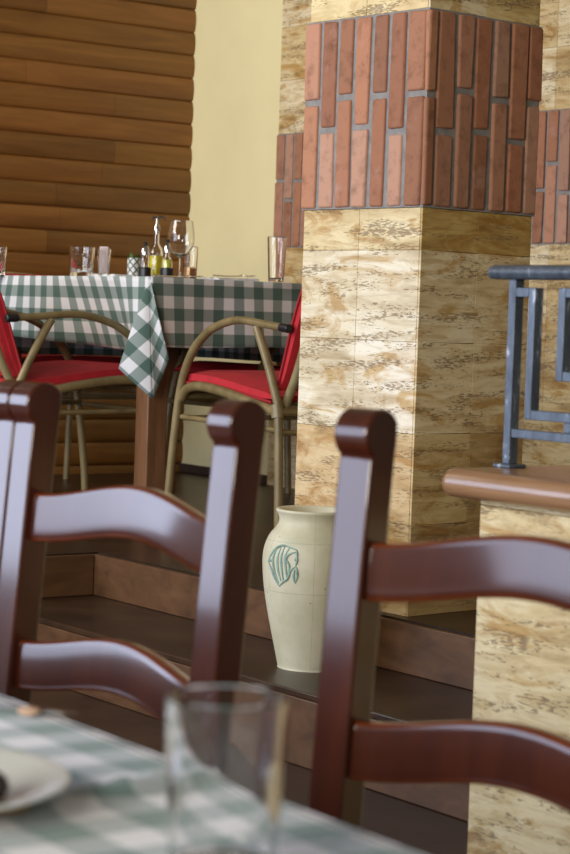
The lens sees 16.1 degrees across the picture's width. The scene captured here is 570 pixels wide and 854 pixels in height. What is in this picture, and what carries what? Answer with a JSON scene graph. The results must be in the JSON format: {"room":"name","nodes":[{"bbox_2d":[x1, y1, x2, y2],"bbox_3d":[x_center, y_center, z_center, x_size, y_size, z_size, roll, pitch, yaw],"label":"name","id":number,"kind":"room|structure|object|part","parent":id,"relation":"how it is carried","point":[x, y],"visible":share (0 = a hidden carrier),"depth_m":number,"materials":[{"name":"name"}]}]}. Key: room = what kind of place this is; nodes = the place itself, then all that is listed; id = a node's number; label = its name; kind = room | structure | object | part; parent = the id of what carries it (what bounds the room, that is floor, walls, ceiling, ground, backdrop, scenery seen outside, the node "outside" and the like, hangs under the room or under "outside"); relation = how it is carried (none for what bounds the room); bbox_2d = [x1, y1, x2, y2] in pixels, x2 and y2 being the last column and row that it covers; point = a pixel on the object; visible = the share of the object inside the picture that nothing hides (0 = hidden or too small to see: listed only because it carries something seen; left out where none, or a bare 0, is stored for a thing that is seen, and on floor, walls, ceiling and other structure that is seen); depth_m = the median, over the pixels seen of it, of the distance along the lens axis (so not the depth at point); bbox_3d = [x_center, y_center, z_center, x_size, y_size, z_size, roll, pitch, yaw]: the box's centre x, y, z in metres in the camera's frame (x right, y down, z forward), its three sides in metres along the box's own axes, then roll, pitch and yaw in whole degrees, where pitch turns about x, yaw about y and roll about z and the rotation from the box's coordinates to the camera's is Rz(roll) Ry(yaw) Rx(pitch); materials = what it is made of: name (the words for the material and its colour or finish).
{"room":"restaurant","nodes":[
{"label":"restaurant","id":0,"kind":"room"},
{"bbox_2d":[0,0,196,473],"bbox_3d":[-2.101,-0.965,7.021,4.450,3.200,0.169,0,4,-36],"label":"wall","id":1,"kind":"structure","parent":0,"point":[96,96],"depth_m":7.92,"materials":[{"name":"brown wood"}]},
{"bbox_2d":[182,0,282,474],"bbox_3d":[1.031,-0.825,6.397,0.150,3.200,4.600,0,4,-36],"label":"wall","id":2,"kind":"structure","parent":0,"point":[236,101],"depth_m":7.94,"materials":[{"name":"beige paint"}]},
{"bbox_2d":[178,463,266,483],"bbox_3d":[-0.248,0.184,8.002,0.014,0.035,0.629,0,4,-36],"label":"baseboard","id":3,"kind":"structure","parent":2,"relation":"attached to","point":[188,468],"depth_m":8.13,"materials":[{"name":"brown wood"}]},
{"bbox_2d":[45,472,476,636],"bbox_3d":[-0.056,0.551,5.809,5.600,0.445,5.900,0,4,-36],"label":"floor","id":4,"kind":"structure","parent":0,"point":[192,489],"depth_m":5.60,"materials":[{"name":"wood"}]},
{"bbox_2d":[5,271,135,478],"bbox_3d":[-0.888,-0.176,7.356,0.523,0.782,0.699,0,4,-36],"label":"armchair","id":5,"kind":"object","parent":4,"relation":"on","point":[88,394],"visible":0.08,"depth_m":7.27,"materials":[{"name":"red fabric"}]},
{"bbox_3d":[-1.048,-0.102,7.160,0.024,0.644,0.565,0,4,-36],"label":"arm rail","id":6,"kind":"part","parent":5,"relation":"part of","materials":[{"name":"brown wicker"}]},
{"bbox_3d":[-1.074,-0.568,7.605,0.423,0.039,0.029,0,4,-36],"label":"rail","id":7,"kind":"part","parent":5,"relation":"part of","materials":[{"name":"metal"}]},
{"bbox_2d":[5,273,52,354],"bbox_3d":[-1.025,-0.409,7.540,0.450,0.331,0.150,0,4,-36],"label":"cushion","id":8,"kind":"object","parent":5,"relation":"on","point":[18,274],"depth_m":7.61,"materials":[{"name":"red fabric"}]},
{"bbox_3d":[-0.786,-0.107,7.631,0.025,0.622,0.158,0,4,-36],"label":"leg","id":9,"kind":"part","parent":5,"relation":"part of","materials":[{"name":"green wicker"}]},
{"bbox_2d":[21,355,121,362],"bbox_3d":[-0.849,-0.227,7.303,0.464,0.077,0.473,0,4,-36],"label":"seat cushion","id":10,"kind":"object","parent":5,"relation":"on","point":[39,358],"depth_m":7.12,"materials":[{"name":"red fabric"}]},
{"bbox_2d":[0,291,167,490],"bbox_3d":[-0.771,-0.110,6.218,0.699,0.782,0.523,0,4,-36],"label":"armchair","id":11,"kind":"object","parent":4,"relation":"on","point":[68,375],"visible":0.62,"depth_m":6.05,"materials":[{"name":"red fabric"}]},
{"bbox_2d":[0,299,19,375],"bbox_3d":[-0.961,-0.326,6.061,0.150,0.331,0.450,0,4,-36],"label":"cushion","id":12,"kind":"object","parent":11,"relation":"on","point":[9,356],"depth_m":5.91,"materials":[{"name":"red fabric"}]},
{"bbox_3d":[-0.755,-0.014,5.933,0.158,0.622,0.025,0,4,-36],"label":"leg","id":13,"kind":"part","parent":11,"relation":"part of","materials":[{"name":"green wicker"}]},
{"bbox_3d":[-0.865,-0.057,6.459,0.565,0.644,0.024,0,4,-36],"label":"arm rail","id":14,"kind":"part","parent":11,"relation":"part of","materials":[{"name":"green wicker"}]},
{"bbox_2d":[0,360,124,383],"bbox_3d":[-0.720,-0.166,6.252,0.473,0.077,0.464,0,4,-36],"label":"seat cushion","id":15,"kind":"object","parent":11,"relation":"on","point":[60,371],"depth_m":6.07,"materials":[{"name":"red fabric"}]},
{"bbox_3d":[-0.590,-0.116,6.046,0.485,0.081,0.028,0,4,-36],"label":"seat rail","id":16,"kind":"part","parent":11,"relation":"part of","materials":[{"name":"green wicker"}]},
{"bbox_3d":[-0.552,-0.131,6.378,0.026,0.026,0.490,0,4,-36],"label":"seat rail","id":17,"kind":"part","parent":11,"relation":"part of","materials":[{"name":"green wicker"}]},
{"bbox_2d":[134,278,178,491],"bbox_3d":[-0.418,-0.107,6.685,0.780,0.747,1.080,0,4,-36],"label":"dining table","id":18,"kind":"object","parent":4,"relation":"on","point":[151,414],"visible":0.2,"depth_m":6.06,"materials":[{"name":"brown wood"}]},
{"bbox_2d":[0,275,301,398],"bbox_3d":[-0.418,-0.301,6.647,0.901,0.364,1.189,0,4,-36],"label":"tablecloth","id":19,"kind":"object","parent":18,"relation":"on","point":[159,313],"visible":0.8,"depth_m":6.19,"materials":[{"name":"green fabric"}]},
{"bbox_2d":[0,247,6,274],"bbox_3d":[-0.965,-0.552,6.702,0.082,0.094,0.082,2,3,0],"label":"glass","id":20,"kind":"object","parent":19,"relation":"on","point":[3,250],"visible":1,"depth_m":6.68,"materials":[{"name":"white"}]},
{"bbox_2d":[69,246,94,275],"bbox_3d":[-0.645,-0.525,6.402,0.082,0.094,0.082,2,3,0],"label":"glass","id":21,"kind":"object","parent":19,"relation":"on","point":[81,258],"visible":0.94,"depth_m":6.37,"materials":[{"name":"white"}]},
{"bbox_2d":[90,273,130,275],"bbox_3d":[-0.529,-0.478,6.361,0.110,0.014,0.150,0,4,-36],"label":"napkin","id":22,"kind":"object","parent":19,"relation":"on","point":[92,274],"visible":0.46,"depth_m":6.31,"materials":[{"name":"white fabric"}]},
{"bbox_2d":[97,246,110,275],"bbox_3d":[-0.570,-0.520,6.342,0.044,0.095,0.044,2,3,0],"label":"glass","id":23,"kind":"object","parent":22,"relation":"on","point":[104,253],"visible":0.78,"depth_m":6.33,"materials":[{"name":"white"}]},
{"bbox_2d":[127,252,140,275],"bbox_3d":[-0.474,-0.508,6.323,0.043,0.080,0.043,2,3,0],"label":"plant pot","id":24,"kind":"object","parent":19,"relation":"on","point":[133,263],"visible":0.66,"depth_m":6.30,"materials":[{"name":"white ceramic"}]},
{"bbox_2d":[138,241,150,275],"bbox_3d":[-0.429,-0.514,6.182,0.038,0.111,0.038,2,3,0],"label":"jar","id":25,"kind":"object","parent":19,"relation":"on","point":[144,269],"visible":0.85,"depth_m":6.17,"materials":[{"name":"clear glass"}]},
{"bbox_2d":[138,267,150,275],"bbox_3d":[-0.430,-0.474,6.184,0.038,0.032,0.038,2,3,0],"label":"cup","id":26,"kind":"object","parent":25,"relation":"on","point":[143,271],"depth_m":6.17,"materials":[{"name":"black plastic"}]},
{"bbox_3d":[-0.428,-0.543,6.180,0.030,0.029,0.030,2,3,0],"label":"lid","id":27,"kind":"part","parent":25,"relation":"part of","materials":[{"name":"metal"}]},
{"bbox_2d":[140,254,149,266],"bbox_3d":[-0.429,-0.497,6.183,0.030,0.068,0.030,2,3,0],"label":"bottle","id":28,"kind":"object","parent":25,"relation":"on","point":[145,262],"depth_m":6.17,"materials":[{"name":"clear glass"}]},
{"bbox_2d":[149,216,165,276],"bbox_3d":[-0.396,-0.557,6.240,0.052,0.194,0.050,2,3,0],"label":"oil bottle","id":29,"kind":"object","parent":19,"relation":"on","point":[156,255],"visible":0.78,"depth_m":6.22,"materials":[{"name":"clear glass"}]},
{"bbox_2d":[160,239,173,277],"bbox_3d":[-0.360,-0.516,6.172,0.041,0.120,0.041,2,3,0],"label":"oil bottle","id":30,"kind":"object","parent":19,"relation":"on","point":[166,269],"visible":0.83,"depth_m":6.16,"materials":[{"name":"clear glass"}]},
{"bbox_2d":[160,268,173,277],"bbox_3d":[-0.362,-0.472,6.174,0.041,0.032,0.041,2,3,0],"label":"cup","id":31,"kind":"object","parent":30,"relation":"on","point":[163,271],"depth_m":6.16,"materials":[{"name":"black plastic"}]},
{"bbox_3d":[-0.359,-0.549,6.170,0.024,0.029,0.024,2,3,0],"label":"lid","id":32,"kind":"part","parent":30,"relation":"part of","materials":[{"name":"metal"}]},
{"bbox_2d":[155,275,202,276],"bbox_3d":[-0.322,-0.457,6.104,0.022,0.010,0.188,5,4,43],"label":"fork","id":33,"kind":"object","parent":19,"relation":"on","point":[155,275],"visible":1,"depth_m":6.09,"materials":[{"name":"metal"}]},
{"bbox_2d":[167,220,194,277],"bbox_3d":[-0.331,-0.559,6.380,0.087,0.187,0.087,2,3,0],"label":"wine glass","id":34,"kind":"object","parent":19,"relation":"on","point":[181,236],"visible":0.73,"depth_m":6.34,"materials":[{"name":"white"}]},
{"bbox_2d":[183,246,197,278],"bbox_3d":[-0.310,-0.534,6.601,0.050,0.113,0.050,2,3,0],"label":"water glass","id":35,"kind":"object","parent":19,"relation":"on","point":[190,260],"visible":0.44,"depth_m":6.58,"materials":[{"name":"white"}]},
{"bbox_2d":[199,277,258,281],"bbox_3d":[-0.174,-0.463,6.301,0.150,0.014,0.110,0,4,-36],"label":"napkin","id":36,"kind":"object","parent":19,"relation":"on","point":[215,278],"visible":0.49,"depth_m":6.26,"materials":[{"name":"white fabric"}]},
{"bbox_2d":[213,274,255,276],"bbox_3d":[-0.160,-0.471,6.272,0.022,0.010,0.188,5,4,39],"label":"fork","id":37,"kind":"object","parent":36,"relation":"on","point":[213,274],"visible":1,"depth_m":6.27,"materials":[{"name":"metal"}]},
{"bbox_3d":[-0.177,-0.470,6.252,0.005,0.010,0.136,5,4,39],"label":"handle","id":38,"kind":"part","parent":37,"relation":"part of","materials":[{"name":"metal"}]},
{"bbox_2d":[268,236,286,281],"bbox_3d":[-0.025,-0.510,6.131,0.060,0.136,0.060,2,3,0],"label":"water glass","id":39,"kind":"object","parent":19,"relation":"on","point":[276,245],"visible":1,"depth_m":6.11,"materials":[{"name":"white"}]},
{"bbox_3d":[-0.403,-0.056,6.084,0.070,0.712,0.070,0,4,-36],"label":"leg","id":40,"kind":"part","parent":18,"relation":"part of","materials":[{"name":"brown wood"}]},
{"bbox_3d":[-0.434,-0.123,7.288,0.070,0.712,0.070,0,4,-36],"label":"leg","id":41,"kind":"part","parent":18,"relation":"part of","materials":[{"name":"brown wood"}]},
{"bbox_2d":[166,347,297,493],"bbox_3d":[-0.011,-0.130,7.045,0.699,0.782,0.523,0,4,-36],"label":"armchair","id":42,"kind":"object","parent":4,"relation":"on","point":[197,366],"visible":0.06,"depth_m":7.05,"materials":[{"name":"red fabric"}]},
{"bbox_3d":[-0.212,-0.076,7.206,0.565,0.644,0.024,0,4,-36],"label":"arm rail","id":43,"kind":"part","parent":42,"relation":"part of","materials":[{"name":"beige wicker"}]},
{"bbox_2d":[175,361,280,372],"bbox_3d":[-0.059,-0.184,7.006,0.473,0.077,0.464,0,4,-36],"label":"seat cushion","id":44,"kind":"object","parent":42,"relation":"on","point":[197,366],"depth_m":6.86,"materials":[{"name":"red fabric"}]},
{"bbox_3d":[0.078,-0.044,6.813,0.565,0.644,0.024,0,4,-36],"label":"arm rail","id":45,"kind":"part","parent":42,"relation":"part of","materials":[{"name":"beige wicker"}]},
{"bbox_3d":[-0.033,-0.066,7.340,0.158,0.622,0.025,0,4,-36],"label":"leg","id":46,"kind":"part","parent":42,"relation":"part of","materials":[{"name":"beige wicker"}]},
{"bbox_2d":[164,288,301,527],"bbox_3d":[0.059,-0.059,5.794,0.523,0.782,0.699,0,4,-36],"label":"armchair","id":47,"kind":"object","parent":4,"relation":"on","point":[281,387],"visible":0.42,"depth_m":5.58,"materials":[{"name":"red fabric"}]},
{"bbox_3d":[-0.180,0.007,5.706,0.024,0.644,0.565,0,4,-36],"label":"arm rail","id":48,"kind":"part","parent":47,"relation":"part of","materials":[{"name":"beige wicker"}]},
{"bbox_3d":[-0.163,-0.082,5.683,0.028,0.081,0.485,0,4,-36],"label":"seat rail","id":49,"kind":"part","parent":47,"relation":"part of","materials":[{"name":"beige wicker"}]},
{"bbox_3d":[-0.101,-0.096,6.011,0.490,0.026,0.026,0,4,-36],"label":"seat rail","id":50,"kind":"part","parent":47,"relation":"part of","materials":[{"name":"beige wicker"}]},
{"bbox_2d":[187,370,297,402],"bbox_3d":[0.025,-0.118,5.840,0.464,0.077,0.473,0,4,-36],"label":"seat cushion","id":51,"kind":"object","parent":47,"relation":"on","point":[252,385],"depth_m":5.70,"materials":[{"name":"red fabric"}]},
{"bbox_3d":[-0.048,0.032,5.527,0.025,0.622,0.158,0,4,-36],"label":"leg","id":52,"kind":"part","parent":47,"relation":"part of","materials":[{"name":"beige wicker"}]},
{"bbox_3d":[0.177,-0.041,5.635,0.490,0.026,0.026,0,4,-36],"label":"seat rail","id":53,"kind":"part","parent":47,"relation":"part of","materials":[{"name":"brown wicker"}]},
{"bbox_2d":[279,296,301,390],"bbox_3d":[0.211,-0.261,5.586,0.450,0.331,0.150,0,4,-36],"label":"cushion","id":54,"kind":"object","parent":47,"relation":"on","point":[289,371],"depth_m":5.47,"materials":[{"name":"red fabric"}]},
{"bbox_2d":[295,0,542,616],"bbox_3d":[0.318,-0.924,4.593,0.367,2.655,0.405,-1,4,-41],"label":"stone column","id":55,"kind":"structure","parent":4,"relation":"on","point":[421,117],"depth_m":4.48,"materials":[{"name":"stone"}]},
{"bbox_2d":[267,0,569,488],"bbox_3d":[1.123,-1.005,6.120,0.032,2.704,3.870,0,4,-36],"label":"stone wall","id":56,"kind":"structure","parent":0,"point":[550,226],"depth_m":6.51,"materials":[{"name":"stone"}]},
{"bbox_2d":[442,465,569,853],"bbox_3d":[0.989,0.542,2.749,0.749,0.865,1.566,0,4,-36],"label":"wall","id":57,"kind":"structure","parent":0,"point":[522,665],"depth_m":3.05,"materials":[{"name":"stone"}]},
{"bbox_2d":[488,265,569,467],"bbox_3d":[0.796,-0.048,2.583,0.050,0.318,1.562,0,4,-36],"label":"iron railing","id":58,"kind":"object","parent":57,"relation":"on","point":[516,274],"visible":1,"depth_m":3.13,"materials":[{"name":"grey metal"}]},
{"bbox_3d":[0.354,0.061,3.183,0.038,0.006,0.038,0,4,-36],"label":"plate","id":59,"kind":"part","parent":58,"relation":"part of","materials":[{"name":"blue metal"}]},
{"bbox_3d":[0.359,-0.087,3.175,0.018,0.291,0.016,0,4,-36],"label":"post","id":60,"kind":"part","parent":58,"relation":"part of","materials":[{"name":"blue metal"}]},
{"bbox_3d":[0.801,-0.196,2.575,0.050,0.022,1.562,0,4,-36],"label":"handrail","id":61,"kind":"part","parent":58,"relation":"part of","materials":[{"name":"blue metal"}]},
{"bbox_3d":[-0.854,0.912,3.692,9.400,0.100,9.600,0,4,-36],"label":"floor","id":62,"kind":"structure","parent":0,"visible":0},
{"bbox_2d":[0,379,24,571],"bbox_3d":[-0.639,0.430,2.562,0.467,1.000,0.450,-1,4,-39],"label":"chair","id":63,"kind":"object","parent":62,"relation":"on","point":[7,421],"visible":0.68,"depth_m":2.49,"materials":[{"name":"brown wood"}]},
{"bbox_2d":[0,381,265,724],"bbox_3d":[-0.355,0.458,2.211,0.467,1.000,0.450,-1,4,-39],"label":"chair","id":64,"kind":"object","parent":62,"relation":"on","point":[218,544],"visible":0.72,"depth_m":2.32,"materials":[{"name":"brown wood"}]},
{"bbox_3d":[-0.335,0.444,2.487,0.082,1.000,0.045,-1,4,-39],"label":"post","id":65,"kind":"part","parent":64,"relation":"part of","materials":[{"name":"brown wood"}]},
{"bbox_3d":[-0.081,0.470,2.173,0.082,1.000,0.045,-1,4,-39],"label":"post","id":66,"kind":"part","parent":64,"relation":"part of","materials":[{"name":"brown wood"}]},
{"bbox_2d":[30,554,475,853],"bbox_3d":[-0.355,0.635,4.108,1.300,0.441,2.285,0,4,-36],"label":"staircase","id":67,"kind":"structure","parent":62,"relation":"on","point":[423,673],"depth_m":4.36,"materials":[{"name":"wood"}]},
{"bbox_2d":[262,505,334,672],"bbox_3d":[0.059,0.350,4.380,0.221,0.346,0.221,2,3,0],"label":"clay vase","id":68,"kind":"object","parent":67,"relation":"on","point":[296,558],"visible":0.73,"depth_m":4.30,"materials":[{"name":"beige ceramic"}]},
{"bbox_2d":[307,407,569,829],"bbox_3d":[0.073,0.496,1.783,0.450,1.000,0.467,5,4,43],"label":"chair","id":69,"kind":"object","parent":62,"relation":"on","point":[350,749],"visible":0.99,"depth_m":2.01,"materials":[{"name":"brown wood"}]},
{"bbox_3d":[0.055,0.480,2.059,0.045,1.000,0.082,5,4,43],"label":"post","id":70,"kind":"part","parent":69,"relation":"part of","materials":[{"name":"brown wood"}]},
{"bbox_3d":[-0.477,0.624,1.460,0.708,0.744,1.800,0,4,-35],"label":"dining table","id":71,"kind":"object","parent":62,"relation":"on","visible":0},
{"bbox_2d":[0,695,420,853],"bbox_3d":[-0.462,0.361,1.450,0.762,0.254,1.820,0,4,-35],"label":"tablecloth","id":72,"kind":"object","parent":71,"relation":"on","point":[113,801],"visible":0.67,"depth_m":1.37,"materials":[{"name":"green fabric"}]},
{"bbox_2d":[17,706,41,715],"bbox_3d":[-0.213,0.236,1.685,0.022,0.008,0.016,2,3,0],"label":"bread piece","id":73,"kind":"object","parent":72,"relation":"on","point":[23,710],"visible":1,"depth_m":1.68,"materials":[{"name":"beige food"}]},
{"bbox_2d":[0,748,69,814],"bbox_3d":[-0.251,0.246,1.368,0.208,0.020,0.208,2,3,0],"label":"dinner plate","id":74,"kind":"object","parent":72,"relation":"on","point":[32,778],"visible":0.99,"depth_m":1.39,"materials":[{"name":"white ceramic"}]},
{"bbox_2d":[0,772,9,797],"bbox_3d":[-0.207,0.236,1.338,0.046,0.027,0.046,2,3,0],"label":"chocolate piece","id":75,"kind":"object","parent":74,"relation":"on","point":[4,785],"visible":1,"depth_m":1.34,"materials":[{"name":"brown food"}]},
{"bbox_2d":[0,702,76,714],"bbox_3d":[-0.265,0.231,1.714,0.190,0.011,0.011,3,3,18],"label":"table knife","id":76,"kind":"object","parent":72,"relation":"on","point":[2,705],"visible":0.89,"depth_m":1.69,"materials":[{"name":"metal"}]},
{"bbox_2d":[165,685,288,853],"bbox_3d":[-0.037,0.217,1.226,0.075,0.108,0.075,2,3,0],"label":"water glass","id":77,"kind":"object","parent":72,"relation":"on","point":[226,744],"visible":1,"depth_m":1.20,"materials":[{"name":"white"}]}
]}

